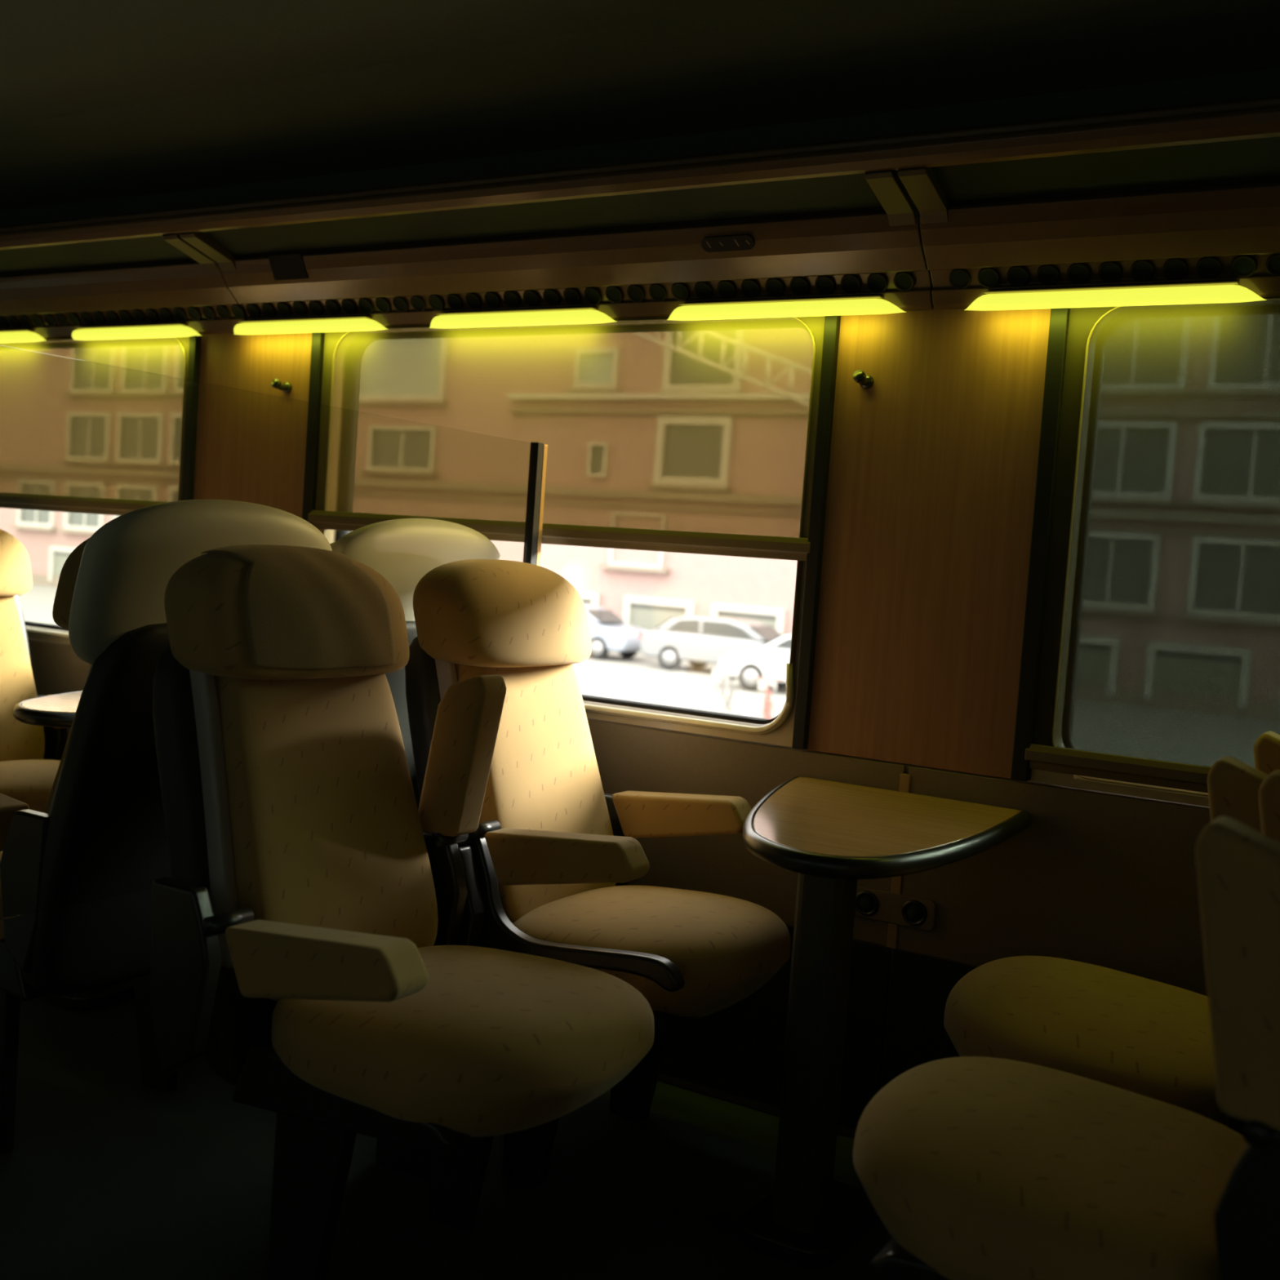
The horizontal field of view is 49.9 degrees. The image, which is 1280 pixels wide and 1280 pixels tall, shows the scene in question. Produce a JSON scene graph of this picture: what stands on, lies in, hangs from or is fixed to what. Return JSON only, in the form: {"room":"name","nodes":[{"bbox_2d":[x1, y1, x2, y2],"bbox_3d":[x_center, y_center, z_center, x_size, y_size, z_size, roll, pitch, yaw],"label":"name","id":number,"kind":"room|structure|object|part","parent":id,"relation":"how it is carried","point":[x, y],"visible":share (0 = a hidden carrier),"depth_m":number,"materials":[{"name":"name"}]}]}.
{"room":"transit interior","nodes":[
{"label":"transit interior","id":0,"kind":"room"},
{"bbox_2d":[0,996,892,1279],"bbox_3d":[-1.165,0.976,2.040,10.500,0.060,3.173,6,4,31],"label":"floor","id":1,"kind":"structure","parent":0,"point":[108,1174],"depth_m":2.43,"materials":[{"name":"carpet"}]},
{"bbox_2d":[0,528,67,813],"bbox_3d":[-1.665,0.256,3.590,0.738,1.121,0.552,6,4,31],"label":"seat","id":2,"kind":"object","parent":1,"relation":"on","point":[31,755],"visible":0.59,"depth_m":3.75,"materials":[{"name":"beige fabric"}]},
{"bbox_3d":[-1.730,0.068,3.859,0.156,0.455,0.032,5,4,18],"label":"shell trim","id":3,"kind":"part","parent":2,"relation":"part of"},
{"bbox_3d":[-1.813,0.090,3.676,0.228,0.560,0.399,6,4,31],"label":"backrest","id":4,"kind":"part","parent":2,"relation":"part of","materials":[{"name":"beige fabric"}]},
{"bbox_2d":[0,759,60,813],"bbox_3d":[-1.569,0.404,3.535,0.490,0.194,0.480,6,4,31],"label":"cushion","id":5,"kind":"object","parent":2,"relation":"on","point":[30,782],"depth_m":3.35,"materials":[{"name":"beige fabric"}]},
{"bbox_3d":[-1.662,0.298,3.875,0.124,0.277,0.032,6,4,31],"label":"frame","id":6,"kind":"part","parent":2,"relation":"part of","materials":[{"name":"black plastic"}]},
{"bbox_2d":[13,690,134,1010],"bbox_3d":[-1.270,0.497,3.385,0.503,0.720,0.703,6,4,31],"label":"side table","id":7,"kind":"object","parent":1,"relation":"on","point":[59,710],"visible":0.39,"depth_m":3.21,"materials":[{"name":"brown wood"}]},
{"bbox_2d":[0,499,332,1154],"bbox_3d":[-1.046,0.319,2.626,0.736,1.195,0.536,6,4,31],"label":"seat","id":8,"kind":"object","parent":1,"relation":"on","point":[100,832],"visible":0.58,"depth_m":2.34,"materials":[{"name":"beige fabric"}]},
{"bbox_2d":[0,850,4,939],"bbox_3d":[-1.164,0.482,2.699,0.490,0.194,0.480,6,4,31],"label":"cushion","id":9,"kind":"object","parent":8,"relation":"on","point":[2,870],"depth_m":2.43,"materials":[{"name":"beige fabric"}]},
{"bbox_3d":[-1.186,0.751,2.502,0.139,0.330,0.030,6,4,31],"label":"leg","id":10,"kind":"part","parent":8,"relation":"part of","materials":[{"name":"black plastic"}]},
{"bbox_3d":[-1.219,0.304,2.467,0.309,0.116,0.072,6,4,31],"label":"armrest","id":11,"kind":"part","parent":8,"relation":"part of","materials":[{"name":"beige fabric"}]},
{"bbox_3d":[-1.052,0.431,2.363,0.124,0.277,0.032,6,4,31],"label":"frame","id":12,"kind":"part","parent":8,"relation":"part of","materials":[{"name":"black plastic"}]},
{"bbox_3d":[-0.879,0.224,2.524,0.228,0.560,0.399,6,4,31],"label":"backrest","id":13,"kind":"part","parent":8,"relation":"part of","materials":[{"name":"beige fabric"}]},
{"bbox_3d":[-0.960,0.212,2.340,0.156,0.455,0.032,5,4,18],"label":"shell trim","id":14,"kind":"part","parent":8,"relation":"part of","materials":[{"name":"black plastic"}]},
{"bbox_3d":[-0.996,0.746,2.820,0.139,0.330,0.030,6,4,31],"label":"leg","id":15,"kind":"part","parent":8,"relation":"part of","materials":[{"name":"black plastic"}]},
{"bbox_2d":[0,345,547,919],"bbox_3d":[-0.673,0.261,2.446,0.022,1.384,1.596,6,4,31],"label":"divider","id":16,"kind":"object","parent":1,"relation":"on","point":[538,451],"visible":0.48,"depth_m":3.07,"materials":[{"name":"clear glass"}]},
{"bbox_3d":[-0.277,0.249,3.107,0.022,1.384,0.022,6,4,31],"label":"post","id":17,"kind":"part","parent":16,"relation":"part of","materials":[{"name":"black metal"}]},
{"bbox_3d":[-0.267,0.250,3.124,0.022,1.382,0.016,6,4,31],"label":"post trim","id":18,"kind":"part","parent":16,"relation":"part of","materials":[{"name":"gold metal"}]},
{"bbox_2d":[150,544,654,1279],"bbox_3d":[-0.363,0.434,2.105,0.783,1.124,0.617,6,4,31],"label":"seat","id":19,"kind":"object","parent":1,"relation":"on","point":[305,926],"visible":1,"depth_m":2.05,"materials":[{"name":"fabric"}]},
{"bbox_3d":[-0.648,0.484,1.953,0.124,0.277,0.032,6,4,31],"label":"frame","id":20,"kind":"part","parent":19,"relation":"part of","materials":[{"name":"black plastic"}]},
{"bbox_3d":[-0.638,0.251,2.066,0.156,0.455,0.032,7,5,43],"label":"shell trim","id":21,"kind":"part","parent":19,"relation":"part of","materials":[{"name":"grey plastic"}]},
{"bbox_3d":[-0.475,0.831,1.996,0.139,0.330,0.030,6,4,31],"label":"leg","id":22,"kind":"part","parent":19,"relation":"part of","materials":[{"name":"black plastic"}]},
{"bbox_3d":[-0.517,0.267,2.226,0.228,0.560,0.399,6,4,31],"label":"backrest","id":23,"kind":"part","parent":19,"relation":"part of","materials":[{"name":"beige fabric"}]},
{"bbox_3d":[-0.420,0.433,1.821,0.309,0.116,0.072,6,4,31],"label":"armrest","id":24,"kind":"part","parent":19,"relation":"part of","materials":[{"name":"beige fabric"}]},
{"bbox_3d":[-0.363,0.475,2.429,0.124,0.277,0.032,6,4,31],"label":"frame","id":25,"kind":"part","parent":19,"relation":"part of","materials":[{"name":"black plastic"}]},
{"bbox_3d":[-0.285,0.825,2.313,0.139,0.330,0.030,6,4,31],"label":"leg","id":26,"kind":"part","parent":19,"relation":"part of","materials":[{"name":"black plastic"}]},
{"bbox_3d":[-0.310,0.198,2.387,0.132,0.286,0.072,6,4,31],"label":"armrest","id":27,"kind":"part","parent":19,"relation":"part of","materials":[{"name":"beige fabric"}]},
{"bbox_2d":[271,945,654,1137],"bbox_3d":[-0.253,0.583,2.074,0.535,0.194,0.480,6,4,31],"label":"cushion","id":28,"kind":"object","parent":19,"relation":"on","point":[495,1042],"depth_m":1.90,"materials":[{"name":"beige fabric"}]},
{"bbox_2d":[329,518,501,809],"bbox_3d":[-0.769,0.311,3.089,0.736,1.195,0.536,6,4,31],"label":"seat","id":29,"kind":"object","parent":1,"relation":"on","point":[402,551],"visible":0.16,"depth_m":2.83,"materials":[{"name":"beige fabric"}]},
{"bbox_2d":[375,838,484,1181],"bbox_3d":[-0.377,0.657,2.490,0.190,0.632,0.040,6,4,31],"label":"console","id":30,"kind":"object","parent":1,"relation":"on","point":[415,1162],"visible":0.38,"depth_m":2.45,"materials":[{"name":"black plastic"}]},
{"bbox_3d":[-0.371,0.361,2.481,0.137,0.041,0.038,6,4,31],"label":"console lid","id":31,"kind":"part","parent":30,"relation":"part of","materials":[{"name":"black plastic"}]},
{"bbox_2d":[404,559,790,1186],"bbox_3d":[-0.070,0.424,2.638,0.738,1.121,0.552,6,4,31],"label":"seat","id":32,"kind":"object","parent":1,"relation":"on","point":[557,855],"visible":0.85,"depth_m":2.56,"materials":[{"name":"beige fabric"}]},
{"bbox_3d":[-0.340,0.242,2.563,0.156,0.455,0.032,7,5,43],"label":"shell trim","id":33,"kind":"part","parent":32,"relation":"part of","materials":[{"name":"grey plastic"}]},
{"bbox_3d":[-0.177,0.822,2.493,0.139,0.330,0.030,6,4,31],"label":"leg","id":34,"kind":"part","parent":32,"relation":"part of","materials":[{"name":"black plastic"}]},
{"bbox_3d":[-0.219,0.258,2.724,0.228,0.560,0.399,6,4,31],"label":"backrest","id":35,"kind":"part","parent":32,"relation":"part of","materials":[{"name":"beige fabric"}]},
{"bbox_3d":[-0.131,0.384,2.394,0.309,0.116,0.072,6,4,31],"label":"armrest","id":36,"kind":"part","parent":32,"relation":"part of","materials":[{"name":"beige fabric"}]},
{"bbox_3d":[-0.147,0.473,2.399,0.516,0.240,0.032,6,4,31],"label":"frame","id":37,"kind":"part","parent":32,"relation":"part of","materials":[{"name":"black plastic"}]},
{"bbox_3d":[-0.067,0.466,2.922,0.124,0.277,0.032,6,4,31],"label":"frame","id":38,"kind":"part","parent":32,"relation":"part of","materials":[{"name":"black plastic"}]},
{"bbox_3d":[0.013,0.817,2.811,0.139,0.330,0.030,6,4,31],"label":"leg","id":39,"kind":"part","parent":32,"relation":"part of","materials":[{"name":"black plastic"}]},
{"bbox_2d":[512,884,790,1018],"bbox_3d":[0.026,0.572,2.583,0.490,0.194,0.480,6,4,31],"label":"cushion","id":40,"kind":"object","parent":32,"relation":"on","point":[719,950],"depth_m":2.43,"materials":[{"name":"beige fabric"}]},
{"bbox_3d":[0.086,0.364,2.823,0.309,0.116,0.072,6,4,31],"label":"armrest","id":41,"kind":"part","parent":32,"relation":"part of","materials":[{"name":"beige fabric"}]},
{"bbox_2d":[738,775,1031,1268],"bbox_3d":[0.324,0.665,2.433,0.503,0.720,0.703,6,4,31],"label":"side table","id":42,"kind":"object","parent":1,"relation":"on","point":[835,835],"visible":1,"depth_m":2.31,"materials":[{"name":"laminate"}]},
{"bbox_2d":[853,769,1279,1279],"bbox_3d":[0.631,0.534,1.613,0.738,1.121,0.552,6,4,31],"label":"seat","id":43,"kind":"object","parent":1,"relation":"on","point":[974,1167],"visible":1,"depth_m":1.50,"materials":[{"name":"beige fabric"}]},
{"bbox_2d":[853,1056,1247,1279],"bbox_3d":[0.516,0.660,1.685,0.490,0.194,0.480,6,4,31],"label":"cushion","id":44,"kind":"object","parent":43,"relation":"on","point":[974,1167],"depth_m":1.56,"materials":[{"name":"beige fabric"}]},
{"bbox_3d":[0.606,0.324,1.345,0.132,0.286,0.072,6,4,31],"label":"armrest","id":45,"kind":"part","parent":43,"relation":"part of","materials":[{"name":"beige fabric"}]},
{"bbox_3d":[0.620,0.609,1.336,0.124,0.277,0.032,6,4,31],"label":"frame","id":46,"kind":"part","parent":43,"relation":"part of","materials":[{"name":"black plastic"}]},
{"bbox_3d":[0.853,0.316,1.756,0.132,0.286,0.072,6,4,31],"label":"armrest","id":47,"kind":"part","parent":43,"relation":"part of","materials":[{"name":"beige fabric"}]},
{"bbox_2d":[943,731,1279,1134],"bbox_3d":[0.860,0.518,2.140,0.738,1.121,0.552,6,4,31],"label":"seat","id":48,"kind":"object","parent":1,"relation":"on","point":[1148,1037],"visible":0.35,"depth_m":2.07,"materials":[{"name":"beige fabric"}]},
{"bbox_2d":[943,955,1227,1127],"bbox_3d":[0.745,0.644,2.212,0.490,0.194,0.480,6,4,31],"label":"cushion","id":49,"kind":"object","parent":48,"relation":"on","point":[1148,1037],"depth_m":2.09,"materials":[{"name":"beige fabric"}]},
{"bbox_3d":[0.849,0.593,1.863,0.124,0.277,0.032,6,4,31],"label":"frame","id":50,"kind":"part","parent":48,"relation":"part of","materials":[{"name":"black plastic"}]},
{"bbox_3d":[0.835,0.308,1.872,0.132,0.286,0.072,6,4,31],"label":"armrest","id":51,"kind":"part","parent":48,"relation":"part of","materials":[{"name":"beige fabric"}]},
{"bbox_3d":[1.082,0.301,2.284,0.132,0.286,0.072,6,4,31],"label":"armrest","id":52,"kind":"part","parent":48,"relation":"part of","materials":[{"name":"beige fabric"}]},
{"bbox_2d":[0,176,1279,1137],"bbox_3d":[0.276,0.014,2.936,11.875,1.950,0.126,6,4,31],"label":"wall","id":53,"kind":"structure","parent":0,"point":[933,464],"depth_m":2.72,"materials":[{"name":"laminate"}]},
{"bbox_3d":[-1.873,0.179,4.170,1.857,0.366,0.022,6,4,31],"label":"panel","id":54,"kind":"part","parent":53,"relation":"part of","materials":[{"name":"laminate"}]},
{"bbox_2d":[0,333,201,644],"bbox_3d":[-1.819,-0.467,4.150,1.440,0.926,0.098,6,4,31],"label":"window","id":55,"kind":"structure","parent":53,"relation":"in","point":[77,436],"depth_m":3.95,"materials":[{"name":"beige"}]},
{"bbox_3d":[-1.233,-0.389,3.763,0.028,0.892,0.030,6,4,31],"label":"guide rail","id":56,"kind":"part","parent":55,"relation":"part of","materials":[{"name":"black metal"}]},
{"bbox_3d":[-1.004,-0.384,3.699,0.445,0.926,0.120,6,4,31],"label":"wall panel","id":57,"kind":"part","parent":53,"relation":"part of","materials":[{"name":"brown wood"}]},
{"bbox_2d":[271,378,292,393],"bbox_3d":[-0.925,-0.655,3.548,0.028,0.031,0.050,6,4,31],"label":"coat hook","id":58,"kind":"object","parent":53,"relation":"attached to","point":[286,387],"visible":1,"depth_m":3.54,"materials":[{"name":"silver metal"}]},
{"bbox_2d":[302,315,840,749],"bbox_3d":[-0.224,-0.300,3.197,1.440,0.926,0.098,6,4,31],"label":"window","id":59,"kind":"structure","parent":53,"relation":"in","point":[660,434],"depth_m":3.06,"materials":[{"name":"beige"}]},
{"bbox_3d":[-0.844,-0.347,3.530,0.032,0.892,0.030,6,4,31],"label":"guide rail","id":60,"kind":"part","parent":59,"relation":"part of","materials":[{"name":"black rubber"}]},
{"bbox_3d":[0.362,-0.221,2.810,0.028,0.892,0.030,6,4,31],"label":"guide rail","id":61,"kind":"part","parent":59,"relation":"part of","materials":[{"name":"black metal"}]},
{"bbox_2d":[0,95,1279,338],"bbox_3d":[0.270,-0.795,2.705,11.756,0.260,0.297,6,4,31],"label":"luggage rack","id":62,"kind":"object","parent":53,"relation":"attached to","point":[922,251],"visible":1,"depth_m":2.75,"materials":[{"name":"black"}]},
{"bbox_2d":[0,329,45,342],"bbox_3d":[-1.984,-0.918,4.178,0.535,0.032,0.048,6,4,31],"label":"lamp","id":63,"kind":"object","parent":62,"relation":"attached to","point":[12,335],"visible":1,"depth_m":4.07,"materials":[{"name":"yellow plastic"}]},
{"bbox_3d":[-1.907,-1.087,3.931,1.761,0.050,0.138,6,4,31],"label":"shelf panel","id":64,"kind":"part","parent":62,"relation":"part of","materials":[{"name":"black"}]},
{"bbox_2d":[71,323,200,340],"bbox_3d":[-1.420,-0.858,3.841,0.535,0.032,0.048,6,4,31],"label":"lamp","id":65,"kind":"object","parent":62,"relation":"attached to","point":[175,330],"visible":1,"depth_m":3.81,"materials":[{"name":"yellow plastic"}]},
{"bbox_2d":[233,315,387,334],"bbox_3d":[-0.855,-0.799,3.503,0.536,0.032,0.048,6,4,31],"label":"lamp","id":66,"kind":"object","parent":62,"relation":"attached to","point":[358,323],"visible":1,"depth_m":3.47,"materials":[{"name":"beige plastic"}]},
{"bbox_2d":[429,306,615,328],"bbox_3d":[-0.286,-0.739,3.164,0.533,0.032,0.048,6,4,31],"label":"lamp","id":67,"kind":"object","parent":62,"relation":"attached to","point":[582,315],"visible":1,"depth_m":3.13,"materials":[{"name":"beige plastic"}]},
{"bbox_3d":[-0.312,-0.919,2.979,1.761,0.050,0.138,6,4,31],"label":"shelf panel","id":68,"kind":"part","parent":62,"relation":"part of","materials":[{"name":"black"}]},
{"bbox_3d":[-0.411,-0.958,2.962,10.300,0.061,0.042,6,4,31],"label":"rail","id":69,"kind":"part","parent":62,"relation":"part of","materials":[{"name":"brown metal"}]},
{"bbox_3d":[0.178,-0.803,2.783,0.119,0.031,0.026,6,4,31],"label":"seat number plate","id":70,"kind":"part","parent":62,"relation":"part of","materials":[{"name":"black rubber"}]},
{"bbox_2d":[666,295,905,320],"bbox_3d":[0.283,-0.679,2.824,0.542,0.032,0.048,6,4,31],"label":"lamp","id":71,"kind":"object","parent":62,"relation":"attached to","point":[867,304],"visible":1,"depth_m":2.79,"materials":[{"name":"beige plastic"}]},
{"bbox_3d":[1.283,-0.751,2.026,1.761,0.050,0.138,6,4,31],"label":"shelf panel","id":72,"kind":"part","parent":62,"relation":"part of","materials":[{"name":"black"}]},
{"bbox_2d":[964,280,1266,311],"bbox_3d":[0.843,-0.620,2.490,0.533,0.032,0.048,6,4,31],"label":"lamp","id":73,"kind":"object","parent":62,"relation":"attached to","point":[1213,292],"visible":1,"depth_m":2.46,"materials":[{"name":"beige plastic"}]},
{"bbox_3d":[-0.278,0.347,3.218,1.857,0.366,0.022,6,4,31],"label":"panel","id":74,"kind":"part","parent":53,"relation":"part of","materials":[{"name":"laminate"}]},
{"bbox_2d":[853,369,873,389],"bbox_3d":[0.442,-0.517,2.732,0.028,0.031,0.050,6,4,31],"label":"coat hook","id":75,"kind":"object","parent":53,"relation":"attached to","point":[865,381],"visible":1,"depth_m":2.72,"materials":[{"name":"silver metal"}]},
{"bbox_2d":[854,885,936,930],"bbox_3d":[0.493,0.531,2.734,0.190,0.060,0.013,6,4,31],"label":"power outlet","id":76,"kind":"object","parent":53,"relation":"attached to","point":[872,904],"visible":0.81,"depth_m":2.73,"materials":[{"name":"plastic"}]},
{"bbox_2d":[855,890,878,916],"bbox_3d":[0.453,0.527,2.755,0.052,0.051,0.008,6,4,31],"label":"socket","id":77,"kind":"object","parent":76,"relation":"attached to","point":[867,901],"depth_m":2.75,"materials":[{"name":"black plastic"}]},
{"bbox_2d":[902,899,927,926],"bbox_3d":[0.539,0.536,2.704,0.052,0.051,0.008,6,4,31],"label":"socket","id":78,"kind":"object","parent":76,"relation":"attached to","point":[914,912],"depth_m":2.70,"materials":[{"name":"black plastic"}]},
{"bbox_3d":[0.591,-0.216,2.747,0.445,0.926,0.120,6,4,31],"label":"wall panel","id":79,"kind":"part","parent":53,"relation":"part of","materials":[{"name":"brown wood"}]},
{"bbox_3d":[1.317,0.515,2.265,1.857,0.366,0.022,6,4,31],"label":"panel","id":80,"kind":"part","parent":53,"relation":"part of","materials":[{"name":"laminate"}]},
{"bbox_2d":[1010,296,1279,806],"bbox_3d":[1.371,-0.132,2.245,1.440,0.926,0.098,6,4,31],"label":"window","id":81,"kind":"structure","parent":53,"relation":"in","point":[1150,651],"depth_m":2.47,"materials":[{"name":"beige"}]},
{"bbox_3d":[0.751,-0.180,2.578,0.032,0.892,0.030,6,4,31],"label":"guide rail","id":82,"kind":"part","parent":81,"relation":"part of","materials":[{"name":"black rubber"}]},
{"bbox_2d":[0,0,1279,226],"bbox_3d":[-1.051,-1.035,1.876,10.500,0.480,3.170,6,4,31],"label":"ceiling","id":83,"kind":"structure","parent":0,"point":[108,107],"depth_m":2.75,"materials":[{"name":"fabric"}]},
{"label":"outside","id":84,"kind":"structure","parent":0,"visible":0},
{"bbox_2d":[17,584,786,718],"bbox_3d":[10.067,-0.164,65.783,230.000,0.300,116.800,6,4,31],"label":"ground","id":85,"kind":"structure","parent":84,"point":[640,677],"depth_m":32.51,"materials":[{"name":"grey asphalt"}]},
{"bbox_2d":[0,507,797,635],"bbox_3d":[8.380,-5.244,42.482,120.000,12.350,8.350,6,4,31],"label":"building","id":86,"kind":"structure","parent":85,"relation":"on","point":[644,588],"depth_m":43.02,"materials":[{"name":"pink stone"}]},
{"bbox_3d":[-25.643,-4.729,58.205,2.750,0.140,0.320,6,4,31],"label":"sill","id":87,"kind":"part","parent":86,"relation":"part of","materials":[{"name":"beige stone"}]},
{"bbox_3d":[-25.485,-5.782,58.284,2.050,1.650,0.030,6,4,31],"label":"pane","id":88,"kind":"part","parent":86,"relation":"part of","materials":[{"name":"grey glass"}]},
{"bbox_3d":[-23.681,-3.095,57.176,2.450,1.480,0.200,6,4,31],"label":"garage frame","id":89,"kind":"part","parent":86,"relation":"part of","materials":[{"name":"grey paint"}]},
{"bbox_3d":[-22.950,-4.445,56.597,2.750,0.140,0.320,6,4,31],"label":"sill","id":90,"kind":"part","parent":86,"relation":"part of","materials":[{"name":"beige stone"}]},
{"bbox_3d":[-22.792,-5.498,56.676,2.050,1.650,0.030,6,4,31],"label":"pane","id":91,"kind":"part","parent":86,"relation":"part of","materials":[{"name":"grey glass"}]},
{"bbox_3d":[-2.112,-0.825,44.295,1.800,1.480,0.200,6,4,31],"label":"garage frame","id":92,"kind":"part","parent":86,"relation":"part of","materials":[{"name":"grey paint"}]},
{"bbox_3d":[-0.193,-2.232,43.003,2.450,0.140,0.320,6,4,31],"label":"sill","id":93,"kind":"part","parent":86,"relation":"part of","materials":[{"name":"beige stone"}]},
{"bbox_3d":[-0.045,-3.130,43.091,1.750,1.500,0.030,6,4,31],"label":"pane","id":94,"kind":"part","parent":86,"relation":"part of","materials":[{"name":"white glass"}]},
{"bbox_3d":[0.560,-0.544,42.699,2.450,1.480,0.200,6,4,31],"label":"garage frame","id":95,"kind":"part","parent":86,"relation":"part of","materials":[{"name":"grey paint"}]},
{"bbox_3d":[3.189,-0.268,41.129,2.400,1.480,0.200,6,4,31],"label":"garage frame","id":96,"kind":"part","parent":86,"relation":"part of","materials":[{"name":"grey paint"}]},
{"bbox_2d":[583,603,647,659],"bbox_3d":[-1.920,-0.320,39.618,4.637,1.465,1.780,6,4,31],"label":"parked car","id":97,"kind":"object","parent":85,"relation":"on","point":[608,632],"visible":0.34,"depth_m":38.23,"materials":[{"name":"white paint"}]},
{"bbox_2d":[639,616,782,670],"bbox_3d":[2.389,0.175,36.346,4.637,1.465,1.780,6,4,31],"label":"parked car","id":98,"kind":"object","parent":85,"relation":"on","point":[700,641],"visible":0.55,"depth_m":35.97,"materials":[{"name":"silver metal"}]},
{"bbox_2d":[639,631,644,639],"bbox_3d":[0.105,-0.109,36.893,0.120,0.200,0.280,6,4,31],"label":"tail lamp","id":99,"kind":"object","parent":98,"relation":"attached to","point":[641,633],"depth_m":36.77,"materials":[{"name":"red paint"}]},
{"bbox_2d":[709,666,739,715],"bbox_3d":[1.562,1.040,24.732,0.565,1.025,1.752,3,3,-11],"label":"parked bicycle","id":100,"kind":"object","parent":85,"relation":"on","point":[718,673],"visible":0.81,"depth_m":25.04,"materials":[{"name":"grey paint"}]},
{"bbox_2d":[711,667,731,680],"bbox_3d":[1.494,0.624,25.209,0.300,0.200,0.220,3,3,-11],"label":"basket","id":101,"kind":"object","parent":100,"relation":"on","point":[717,674],"depth_m":25.10,"materials":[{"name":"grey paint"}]},
{"bbox_2d":[718,634,791,691],"bbox_3d":[4.236,0.571,31.865,4.637,1.465,1.780,6,4,31],"label":"parked car","id":102,"kind":"object","parent":85,"relation":"on","point":[771,662],"visible":0.36,"depth_m":31.78,"materials":[{"name":"white paint"}]},
{"bbox_2d":[752,676,785,719],"bbox_3d":[2.160,1.172,23.210,0.565,1.025,1.752,4,3,0],"label":"parked bicycle","id":103,"kind":"object","parent":85,"relation":"on","point":[766,684],"visible":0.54,"depth_m":23.57,"materials":[{"name":"red paint"}]},
{"bbox_2d":[757,677,777,691],"bbox_3d":[2.192,0.762,23.697,0.300,0.200,0.220,4,3,0],"label":"basket","id":104,"kind":"object","parent":103,"relation":"on","point":[762,683],"depth_m":23.58,"materials":[{"name":"grey paint"}]}
]}

